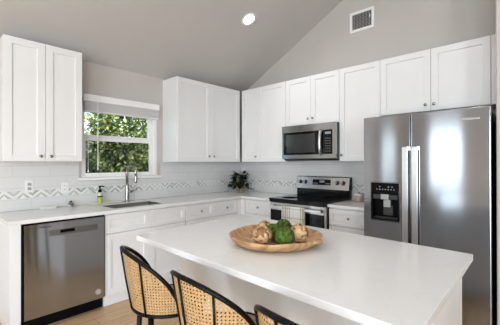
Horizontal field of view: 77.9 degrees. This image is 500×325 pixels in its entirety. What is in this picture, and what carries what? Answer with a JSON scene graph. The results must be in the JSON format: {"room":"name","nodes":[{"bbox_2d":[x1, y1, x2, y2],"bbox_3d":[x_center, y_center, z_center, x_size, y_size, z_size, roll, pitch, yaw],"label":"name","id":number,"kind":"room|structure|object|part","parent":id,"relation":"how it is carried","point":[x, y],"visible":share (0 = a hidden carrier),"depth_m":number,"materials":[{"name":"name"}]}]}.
{"room":"kitchen","nodes":[
{"label":"kitchen","id":0,"kind":"room"},
{"bbox_2d":[0,61,240,212],"bbox_3d":[-2.789,0.136,2.393,0.158,2.472,7.600,0,0,43],"label":"wall","id":1,"kind":"structure","parent":0,"point":[177,178],"depth_m":3.58,"materials":[{"name":"white tile"}]},
{"bbox_2d":[25,180,33,192],"bbox_3d":[-2.128,0.232,2.983,0.007,0.114,0.070,0,0,43],"label":"wall outlet","id":2,"kind":"object","parent":1,"relation":"attached to","point":[29,185],"visible":1,"depth_m":2.98,"materials":[{"name":"white plastic"}]},
{"bbox_2d":[0,34,81,161],"bbox_3d":[-1.967,-0.543,2.914,0.359,1.069,0.615,0,0,43],"label":"upper cabinet","id":3,"kind":"object","parent":1,"relation":"attached to","point":[41,84],"visible":1,"depth_m":2.77,"materials":[{"name":"white paint"}]},
{"bbox_3d":[-1.969,-0.544,2.705,0.019,1.066,0.303,0,0,43],"label":"door","id":4,"kind":"part","parent":3,"relation":"part of","materials":[{"name":"white paint"}]},
{"bbox_3d":[-1.759,-0.544,2.931,0.019,1.066,0.307,0,0,43],"label":"door","id":5,"kind":"part","parent":3,"relation":"part of","materials":[{"name":"white paint"}]},
{"bbox_2d":[61,182,68,192],"bbox_3d":[-1.919,0.260,3.209,0.007,0.114,0.070,0,0,43],"label":"wall outlet","id":6,"kind":"object","parent":1,"relation":"attached to","point":[64,185],"visible":1,"depth_m":3.21,"materials":[{"name":"white plastic"}]},
{"bbox_2d":[79,101,160,180],"bbox_3d":[-1.539,-0.254,3.703,0.155,0.897,0.980,0,0,43],"label":"window","id":7,"kind":"structure","parent":1,"relation":"in","point":[123,141],"depth_m":3.68,"materials":[{"name":"clear glass"}]},
{"bbox_3d":[-1.585,-0.475,3.713,0.004,0.335,0.767,0,0,43],"label":"pane","id":8,"kind":"part","parent":7,"relation":"part of","materials":[{"name":"clear glass"}]},
{"bbox_3d":[-1.579,-0.455,3.721,0.034,0.415,0.833,0,0,43],"label":"sash","id":9,"kind":"part","parent":7,"relation":"part of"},
{"bbox_3d":[-1.557,-0.064,3.686,0.004,0.367,0.767,0,0,43],"label":"pane","id":10,"kind":"part","parent":7,"relation":"part of","materials":[{"name":"clear glass"}]},
{"bbox_3d":[-1.550,-0.067,3.694,0.030,0.430,0.833,0,0,43],"label":"sash","id":11,"kind":"part","parent":7,"relation":"part of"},
{"bbox_3d":[-1.499,0.181,3.665,0.049,0.026,0.980,0,0,43],"label":"sill","id":12,"kind":"part","parent":7,"relation":"part of","materials":[{"name":"white wood"}]},
{"bbox_2d":[82,93,158,171],"bbox_3d":[-1.487,-0.316,3.650,0.060,0.847,0.905,0,0,43],"label":"window blind","id":13,"kind":"object","parent":7,"relation":"attached to","point":[97,104],"visible":1,"depth_m":3.57,"materials":[{"name":"white fabric"}]},
{"bbox_3d":[-1.487,-0.556,3.658,0.050,0.014,0.885,0,0,43],"label":"rail","id":14,"kind":"part","parent":13,"relation":"part of","materials":[{"name":"white plastic"}]},
{"bbox_2d":[163,76,239,161],"bbox_3d":[-0.632,-0.542,4.355,0.359,1.069,1.126,0,0,43],"label":"upper cabinet","id":15,"kind":"object","parent":1,"relation":"attached to","point":[201,120],"visible":1,"depth_m":4.11,"materials":[{"name":"white paint"}]},
{"bbox_3d":[-0.727,-0.543,4.045,0.019,1.066,0.533,0,0,43],"label":"door","id":16,"kind":"part","parent":15,"relation":"part of","materials":[{"name":"white paint"}]},
{"bbox_3d":[-0.353,-0.542,4.449,0.019,1.066,0.563,0,0,43],"label":"door","id":17,"kind":"part","parent":15,"relation":"part of","materials":[{"name":"white paint"}]},
{"bbox_2d":[0,0,342,95],"bbox_3d":[-0.394,-1.864,0.176,7.600,2.126,8.200,0,0,43],"label":"ceiling","id":18,"kind":"structure","parent":0,"point":[206,41],"depth_m":3.48,"materials":[{"name":"beige paint"}]},
{"bbox_2d":[242,13,255,25],"bbox_3d":[-0.013,-1.685,3.639,0.164,0.089,0.184,0,0,43],"label":"recessed light","id":19,"kind":"object","parent":18,"relation":"in","point":[248,19],"visible":1,"depth_m":3.63,"materials":[{"name":"white"}]},
{"bbox_2d":[0,297,496,324],"bbox_3d":[-0.386,1.409,0.166,6.700,0.100,7.900,0,0,43],"label":"floor","id":20,"kind":"structure","parent":0,"point":[119,313],"depth_m":2.71,"materials":[{"name":"brown wood"}]},
{"bbox_2d":[0,221,20,324],"bbox_3d":[-2.050,0.929,2.615,0.610,0.883,0.068,0,0,43],"label":"end panel","id":21,"kind":"object","parent":20,"relation":"on","point":[10,236],"visible":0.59,"depth_m":2.43,"materials":[{"name":"white paint"}]},
{"bbox_3d":[-2.058,0.929,2.623,0.588,0.883,0.068,0,0,43],"label":"panel","id":22,"kind":"part","parent":21,"relation":"part of","materials":[{"name":"white paint"}]},
{"bbox_2d":[21,215,103,324],"bbox_3d":[-1.790,0.930,2.863,0.619,0.881,0.639,0,0,43],"label":"dishwasher","id":23,"kind":"object","parent":20,"relation":"on","point":[62,261],"visible":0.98,"depth_m":2.63,"materials":[{"name":"silver metal"}]},
{"bbox_2d":[103,205,185,306],"bbox_3d":[-1.277,0.930,3.452,0.608,0.883,0.914,0,0,43],"label":"base cabinet","id":24,"kind":"object","parent":20,"relation":"on","point":[122,228],"visible":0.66,"depth_m":3.13,"materials":[{"name":"white paint"}]},
{"bbox_3d":[-1.217,0.588,3.084,0.019,0.177,0.452,0,0,43],"label":"drawer","id":25,"kind":"part","parent":24,"relation":"part of","materials":[{"name":"white paint"}]},
{"bbox_3d":[-1.216,0.976,3.083,0.019,0.581,0.452,0,0,43],"label":"door","id":26,"kind":"part","parent":24,"relation":"part of","materials":[{"name":"white paint"}]},
{"bbox_3d":[-0.906,0.588,3.420,0.019,0.177,0.456,0,0,43],"label":"drawer","id":27,"kind":"part","parent":24,"relation":"part of","materials":[{"name":"white paint"}]},
{"bbox_3d":[-0.906,0.976,3.419,0.019,0.581,0.456,0,0,43],"label":"door","id":28,"kind":"part","parent":24,"relation":"part of","materials":[{"name":"white paint"}]},
{"bbox_2d":[120,245,205,324],"bbox_3d":[-0.448,0.891,1.642,0.454,0.945,0.463,0,0,-32],"label":"counter stool","id":29,"kind":"object","parent":20,"relation":"on","point":[157,302],"visible":0.83,"depth_m":1.47,"materials":[{"name":"beige wicker"}]},
{"bbox_3d":[-0.609,1.051,1.677,0.063,0.625,0.028,0,0,4],"label":"leg","id":30,"kind":"part","parent":29,"relation":"part of","materials":[{"name":"black metal"}]},
{"bbox_3d":[-0.533,0.578,1.589,0.253,0.320,0.463,0,0,-32],"label":"rail","id":31,"kind":"part","parent":29,"relation":"part of","materials":[{"name":"black metal"}]},
{"bbox_3d":[-0.484,1.050,1.480,0.028,0.625,0.063,0,0,22],"label":"leg","id":32,"kind":"part","parent":29,"relation":"part of","materials":[{"name":"black metal"}]},
{"bbox_3d":[-0.428,0.733,1.655,0.364,0.024,0.364,0,0,-32],"label":"seat","id":33,"kind":"part","parent":29,"relation":"part of","materials":[{"name":"beige wicker"}]},
{"bbox_2d":[185,199,236,224],"bbox_3d":[-0.667,0.930,4.089,0.637,0.883,0.845,0,0,43],"label":"base cabinet","id":34,"kind":"object","parent":20,"relation":"on","point":[207,211],"visible":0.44,"depth_m":3.85,"materials":[{"name":"white paint"}]},
{"bbox_2d":[0,191,292,225],"bbox_3d":[-0.806,0.471,3.557,1.164,0.030,3.178,0,0,43],"label":"countertop","id":35,"kind":"structure","parent":34,"relation":"on","point":[13,218],"depth_m":3.13,"materials":[{"name":"white stone"}]},
{"bbox_2d":[39,206,56,209],"bbox_3d":[-1.988,0.446,3.044,0.055,0.021,0.155,0,0,43],"label":"dish","id":36,"kind":"object","parent":35,"relation":"on","point":[47,207],"visible":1,"depth_m":3.03,"materials":[{"name":"white ceramic"}]},
{"bbox_2d":[67,201,73,206],"bbox_3d":[-1.853,0.426,3.195,0.060,0.061,0.060,0,0,43],"label":"dish","id":37,"kind":"object","parent":35,"relation":"on","point":[70,203],"visible":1,"depth_m":3.18,"materials":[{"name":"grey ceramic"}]},
{"bbox_2d":[89,201,122,204],"bbox_3d":[-1.589,0.449,3.438,0.073,0.016,0.365,0,0,43],"label":"soap tray","id":38,"kind":"object","parent":35,"relation":"on","point":[110,202],"visible":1,"depth_m":3.42,"materials":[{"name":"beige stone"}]},
{"bbox_2d":[97,186,104,202],"bbox_3d":[-1.635,0.350,3.384,0.057,0.196,0.066,0,0,43],"label":"soap bottle","id":39,"kind":"object","parent":38,"relation":"on","point":[99,195],"visible":0.96,"depth_m":3.36,"materials":[{"name":"green plastic"}]},
{"bbox_2d":[125,164,136,201],"bbox_3d":[-1.353,0.239,3.588,0.210,0.437,0.111,0,0,31],"label":"kitchen faucet","id":40,"kind":"object","parent":35,"relation":"on","point":[127,191],"visible":0.99,"depth_m":3.58,"materials":[{"name":"silver metal"}]},
{"bbox_3d":[-1.365,0.139,3.558,0.196,0.237,0.031,0,0,34],"label":"spout","id":41,"kind":"part","parent":40,"relation":"part of","materials":[{"name":"silver metal"}]},
{"bbox_2d":[104,201,160,208],"bbox_3d":[-1.276,0.571,3.379,0.333,0.220,0.563,0,0,43],"label":"sink","id":42,"kind":"object","parent":35,"relation":"in","point":[145,202],"visible":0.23,"depth_m":3.54,"materials":[{"name":"metal"}]},
{"bbox_2d":[224,171,253,191],"bbox_3d":[-0.173,0.293,4.754,0.435,0.329,0.444,0,0,43],"label":"potted plant","id":43,"kind":"object","parent":35,"relation":"on","point":[239,186],"visible":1,"depth_m":4.76,"materials":[{"name":"green plant"}]},
{"bbox_3d":[-0.604,0.589,3.747,0.019,0.177,0.414,0,0,43],"label":"drawer","id":44,"kind":"part","parent":34,"relation":"part of","materials":[{"name":"white paint"}]},
{"bbox_3d":[-0.603,0.977,3.746,0.019,0.581,0.414,0,0,43],"label":"door","id":45,"kind":"part","parent":34,"relation":"part of","materials":[{"name":"white paint"}]},
{"bbox_3d":[-0.319,0.589,4.055,0.019,0.177,0.420,0,0,43],"label":"drawer","id":46,"kind":"part","parent":34,"relation":"part of","materials":[{"name":"white paint"}]},
{"bbox_3d":[-0.318,0.977,4.054,0.019,0.581,0.420,0,0,43],"label":"door","id":47,"kind":"part","parent":34,"relation":"part of","materials":[{"name":"white paint"}]},
{"bbox_2d":[170,270,259,324],"bbox_3d":[-0.105,0.889,1.304,0.454,0.945,0.463,0,0,-43],"label":"counter stool","id":48,"kind":"object","parent":20,"relation":"on","point":[236,315],"visible":0.96,"depth_m":1.12,"materials":[{"name":"beige wicker"}]},
{"bbox_3d":[-0.088,0.731,1.321,0.364,0.024,0.364,0,0,-43],"label":"seat","id":49,"kind":"part","parent":48,"relation":"part of","materials":[{"name":"beige wicker"}]},
{"bbox_2d":[237,198,245,214],"bbox_3d":[-0.134,0.931,4.635,0.676,0.883,0.676,0,0,43],"label":"base cabinet","id":50,"kind":"object","parent":20,"relation":"on","point":[240,201],"visible":0.15,"depth_m":4.23,"materials":[{"name":"white paint"}]},
{"bbox_2d":[245,199,270,218],"bbox_3d":[0.305,0.928,4.255,0.481,0.883,0.637,0,0,43],"label":"base cabinet","id":51,"kind":"object","parent":20,"relation":"on","point":[256,208],"visible":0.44,"depth_m":4.05,"materials":[{"name":"white paint"}]},
{"bbox_3d":[0.117,0.976,4.048,0.474,0.581,0.019,0,0,43],"label":"door","id":52,"kind":"part","parent":51,"relation":"part of","materials":[{"name":"white paint"}]},
{"bbox_2d":[254,304,298,324],"bbox_3d":[0.238,0.887,0.984,0.454,0.945,0.463,0,0,-41],"label":"counter stool","id":53,"kind":"object","parent":20,"relation":"on","point":[262,312],"visible":1,"depth_m":0.87,"materials":[{"name":"beige wicker"}]},
{"bbox_2d":[269,176,351,228],"bbox_3d":[0.731,0.775,3.788,0.771,1.186,0.708,0,0,43],"label":"electric range","id":54,"kind":"object","parent":20,"relation":"on","point":[314,193],"visible":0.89,"depth_m":3.77,"materials":[{"name":"grey metal"}]},
{"bbox_2d":[281,206,304,224],"bbox_3d":[0.490,0.717,3.533,0.305,0.421,0.044,0,0,43],"label":"dish towel","id":55,"kind":"object","parent":54,"relation":"hanging from","point":[295,215],"visible":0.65,"depth_m":3.51,"materials":[{"name":"white fabric"}]},
{"bbox_3d":[0.494,0.534,3.536,0.702,0.033,0.016,0,0,43],"label":"handle","id":56,"kind":"part","parent":54,"relation":"part of","materials":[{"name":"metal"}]},
{"bbox_3d":[0.527,0.820,3.570,0.738,0.495,0.004,0,0,43],"label":"door glass","id":57,"kind":"part","parent":54,"relation":"part of","materials":[{"name":"black glass"}]},
{"bbox_3d":[0.538,0.466,3.584,0.762,0.027,0.059,0,0,43],"label":"trim","id":58,"kind":"part","parent":54,"relation":"part of","materials":[{"name":"silver metal"}]},
{"bbox_3d":[0.543,0.790,3.588,0.754,0.614,0.044,0,0,43],"label":"oven door","id":59,"kind":"part","parent":54,"relation":"part of","materials":[{"name":"metal"}]},
{"bbox_2d":[269,194,349,204],"bbox_3d":[0.723,0.442,3.784,0.768,0.020,0.615,0,0,43],"label":"cooktop","id":60,"kind":"object","parent":54,"relation":"in","point":[301,199],"depth_m":3.71,"materials":[{"name":"black glass"}]},
{"bbox_3d":[0.939,0.262,4.018,0.766,0.160,0.088,0,0,43],"label":"control panel","id":61,"kind":"part","parent":54,"relation":"part of","materials":[{"name":"metal"}]},
{"bbox_2d":[180,256,461,324],"bbox_3d":[0.287,0.921,1.789,1.486,0.882,0.614,0,0,43],"label":"kitchen island","id":62,"kind":"object","parent":20,"relation":"on","point":[244,294],"visible":0.06,"depth_m":1.53,"materials":[{"name":"white paint"}]},
{"bbox_3d":[0.078,0.921,1.577,1.468,0.882,0.018,0,0,43],"label":"panel","id":63,"kind":"part","parent":62,"relation":"part of","materials":[{"name":"white paint"}]},
{"bbox_2d":[136,214,472,324],"bbox_3d":[0.182,0.464,1.748,1.661,0.030,1.042,0,0,43],"label":"island countertop","id":64,"kind":"structure","parent":62,"relation":"on","point":[365,280],"depth_m":1.30,"materials":[{"name":"white stone"}]},
{"bbox_2d":[229,224,322,251],"bbox_3d":[0.142,0.419,1.734,0.548,0.056,0.517,0,0,43],"label":"wooden tray","id":65,"kind":"object","parent":64,"relation":"on","point":[242,236],"visible":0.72,"depth_m":1.58,"materials":[{"name":"brown wood"}]},
{"bbox_2d":[252,226,271,244],"bbox_3d":[0.063,0.381,1.611,0.100,0.103,0.101,0,0,43],"label":"ball","id":66,"kind":"object","parent":65,"relation":"in","point":[262,234],"visible":0.96,"depth_m":1.58,"materials":[{"name":"beige wicker"}]},
{"bbox_2d":[258,220,270,226],"bbox_3d":[0.086,0.389,1.836,0.090,0.092,0.088,0,0,43],"label":"ball","id":67,"kind":"object","parent":65,"relation":"in","point":[264,222],"visible":0.36,"depth_m":1.81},
{"bbox_2d":[267,223,279,240],"bbox_3d":[0.131,0.386,1.709,0.099,0.097,0.100,0,0,43],"label":"moss ball","id":68,"kind":"object","parent":65,"relation":"in","point":[273,227],"visible":0.38,"depth_m":1.68,"materials":[{"name":"green plant"}]},
{"bbox_2d":[276,219,291,227],"bbox_3d":[0.200,0.386,1.840,0.099,0.097,0.098,0,0,43],"label":"moss ball","id":69,"kind":"object","parent":65,"relation":"in","point":[282,222],"visible":0.41,"depth_m":1.81,"materials":[{"name":"green plant"}]},
{"bbox_2d":[275,226,294,244],"bbox_3d":[0.178,0.380,1.583,0.103,0.108,0.105,0,0,43],"label":"moss ball","id":70,"kind":"object","parent":65,"relation":"in","point":[283,235],"visible":0.88,"depth_m":1.55,"materials":[{"name":"green plant"}]},
{"bbox_2d":[291,223,308,242],"bbox_3d":[0.262,0.377,1.649,0.100,0.108,0.106,0,0,43],"label":"ball","id":71,"kind":"object","parent":65,"relation":"in","point":[301,232],"visible":0.84,"depth_m":1.61,"materials":[{"name":"beige wicker"}]},
{"bbox_3d":[0.350,0.405,1.589,0.046,0.022,0.103,0,0,35],"label":"lug handle","id":72,"kind":"part","parent":65,"relation":"part of","materials":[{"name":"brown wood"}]},
{"bbox_3d":[0.826,0.919,1.290,0.018,0.882,0.575,0,0,43],"label":"panel","id":73,"kind":"part","parent":62,"relation":"part of","materials":[{"name":"white paint"}]},
{"bbox_2d":[329,207,363,234],"bbox_3d":[1.222,0.924,3.406,0.461,0.883,0.637,0,0,43],"label":"base cabinet","id":74,"kind":"object","parent":20,"relation":"on","point":[343,220],"visible":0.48,"depth_m":3.21,"materials":[{"name":"white paint"}]},
{"bbox_2d":[327,199,363,210],"bbox_3d":[1.224,0.466,3.409,0.473,0.030,0.636,0,0,43],"label":"countertop","id":75,"kind":"structure","parent":74,"relation":"on","point":[349,204],"depth_m":3.29,"materials":[{"name":"white stone"}]},
{"bbox_2d":[354,192,363,201],"bbox_3d":[1.265,0.397,3.586,0.108,0.107,0.108,0,0,43],"label":"canister","id":76,"kind":"object","parent":75,"relation":"on","point":[358,197],"visible":1,"depth_m":3.54,"materials":[{"name":"pink ceramic"}]},
{"bbox_3d":[1.032,0.971,3.200,0.459,0.581,0.019,0,0,43],"label":"door","id":77,"kind":"part","parent":74,"relation":"part of","materials":[{"name":"white paint"}]},
{"bbox_2d":[364,105,496,324],"bbox_3d":[1.649,0.468,2.815,0.933,1.759,0.830,0,0,43],"label":"refrigerator","id":78,"kind":"object","parent":20,"relation":"on","point":[430,177],"visible":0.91,"depth_m":2.44,"materials":[{"name":"silver metal"}]},
{"bbox_3d":[1.222,0.434,2.749,0.396,1.689,0.075,0,0,43],"label":"freezer door","id":79,"kind":"part","parent":78,"relation":"part of","materials":[{"name":"metal"}]},
{"bbox_3d":[1.305,0.399,2.594,0.044,1.067,0.040,0,0,43],"label":"handle","id":80,"kind":"part","parent":78,"relation":"part of","materials":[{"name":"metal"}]},
{"bbox_3d":[1.359,0.399,2.545,0.044,1.067,0.040,0,0,43],"label":"handle","id":81,"kind":"part","parent":78,"relation":"part of","materials":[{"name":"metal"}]},
{"bbox_3d":[1.567,0.432,2.430,0.528,1.689,0.075,0,0,43],"label":"fridge door","id":82,"kind":"part","parent":78,"relation":"part of","materials":[{"name":"metal"}]},
{"bbox_2d":[240,0,495,198],"bbox_3d":[2.239,-0.706,3.013,6.700,4.136,0.158,0,0,43],"label":"wall","id":83,"kind":"structure","parent":0,"point":[401,27],"depth_m":3.77,"materials":[{"name":"beige paint"}]},
{"bbox_2d":[242,81,298,161],"bbox_3d":[0.270,-0.544,4.493,0.832,1.069,0.359,0,0,43],"label":"upper cabinet","id":84,"kind":"object","parent":83,"relation":"attached to","point":[264,107],"visible":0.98,"depth_m":4.37,"materials":[{"name":"white paint"}]},
{"bbox_3d":[0.010,-0.543,4.542,0.342,1.066,0.019,0,0,43],"label":"door","id":85,"kind":"part","parent":84,"relation":"part of","materials":[{"name":"white paint"}]},
{"bbox_3d":[0.307,-0.544,4.267,0.463,1.066,0.019,0,0,43],"label":"door","id":86,"kind":"part","parent":84,"relation":"part of","materials":[{"name":"white paint"}]},
{"bbox_2d":[286,69,338,125],"bbox_3d":[0.856,-0.775,3.951,0.762,0.613,0.359,0,0,43],"label":"upper cabinet","id":87,"kind":"object","parent":83,"relation":"attached to","point":[313,99],"visible":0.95,"depth_m":3.81,"materials":[{"name":"white paint"}]},
{"bbox_3d":[0.620,-0.774,3.978,0.378,0.610,0.019,0,0,43],"label":"door","id":88,"kind":"part","parent":87,"relation":"part of","materials":[{"name":"white paint"}]},
{"bbox_2d":[282,121,339,160],"bbox_3d":[0.815,-0.246,3.905,0.760,0.442,0.460,0,0,43],"label":"microwave","id":89,"kind":"object","parent":87,"relation":"attached to","point":[318,141],"visible":0.97,"depth_m":3.73,"materials":[{"name":"grey metal"}]},
{"bbox_3d":[0.648,-0.257,3.844,0.598,0.416,0.029,0,0,43],"label":"door","id":90,"kind":"part","parent":89,"relation":"part of","materials":[{"name":"metal"}]},
{"bbox_3d":[0.655,-0.239,3.836,0.572,0.282,0.025,0,0,43],"label":"door glass","id":91,"kind":"part","parent":89,"relation":"part of","materials":[{"name":"black glass"}]},
{"bbox_3d":[0.823,-0.238,3.628,0.033,0.310,0.066,0,0,43],"label":"handle","id":92,"kind":"part","parent":89,"relation":"part of","materials":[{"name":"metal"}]},
{"bbox_3d":[0.927,-0.259,3.585,0.160,0.416,0.029,0,0,43],"label":"control panel","id":93,"kind":"part","parent":89,"relation":"part of","materials":[{"name":"metal"}]},
{"bbox_3d":[0.900,-0.775,3.718,0.378,0.610,0.019,0,0,43],"label":"door","id":94,"kind":"part","parent":87,"relation":"part of","materials":[{"name":"white paint"}]},
{"bbox_2d":[339,60,380,160],"bbox_3d":[1.307,-0.549,3.534,0.464,1.069,0.359,0,0,43],"label":"upper cabinet","id":95,"kind":"object","parent":83,"relation":"attached to","point":[359,85],"visible":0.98,"depth_m":3.45,"materials":[{"name":"white paint"}]},
{"bbox_2d":[350,6,373,33],"bbox_3d":[1.347,-1.718,3.729,0.297,0.246,0.019,0,0,43],"label":"air vent","id":96,"kind":"object","parent":83,"relation":"in","point":[363,19],"visible":1,"depth_m":3.73,"materials":[{"name":"grey plastic"}]},
{"bbox_2d":[380,34,495,115],"bbox_3d":[1.840,-0.790,3.040,0.989,0.593,0.359,0,0,43],"label":"upper cabinet","id":97,"kind":"object","parent":83,"relation":"attached to","point":[461,74],"visible":0.98,"depth_m":2.90,"materials":[{"name":"white paint"}]},
{"bbox_3d":[1.554,-0.789,3.112,0.470,0.590,0.019,0,0,43],"label":"door","id":98,"kind":"part","parent":97,"relation":"part of","materials":[{"name":"white paint"}]},
{"bbox_3d":[1.894,-0.791,2.797,0.451,0.590,0.019,0,0,43],"label":"door","id":99,"kind":"part","parent":97,"relation":"part of","materials":[{"name":"white paint"}]},
{"bbox_2d":[496,0,499,324],"bbox_3d":[2.118,-0.615,2.502,0.144,3.950,0.771,0,0,43],"label":"wall","id":100,"kind":"structure","parent":0,"point":[497,1],"depth_m":2.26,"materials":[{"name":"beige paint"}]}
]}

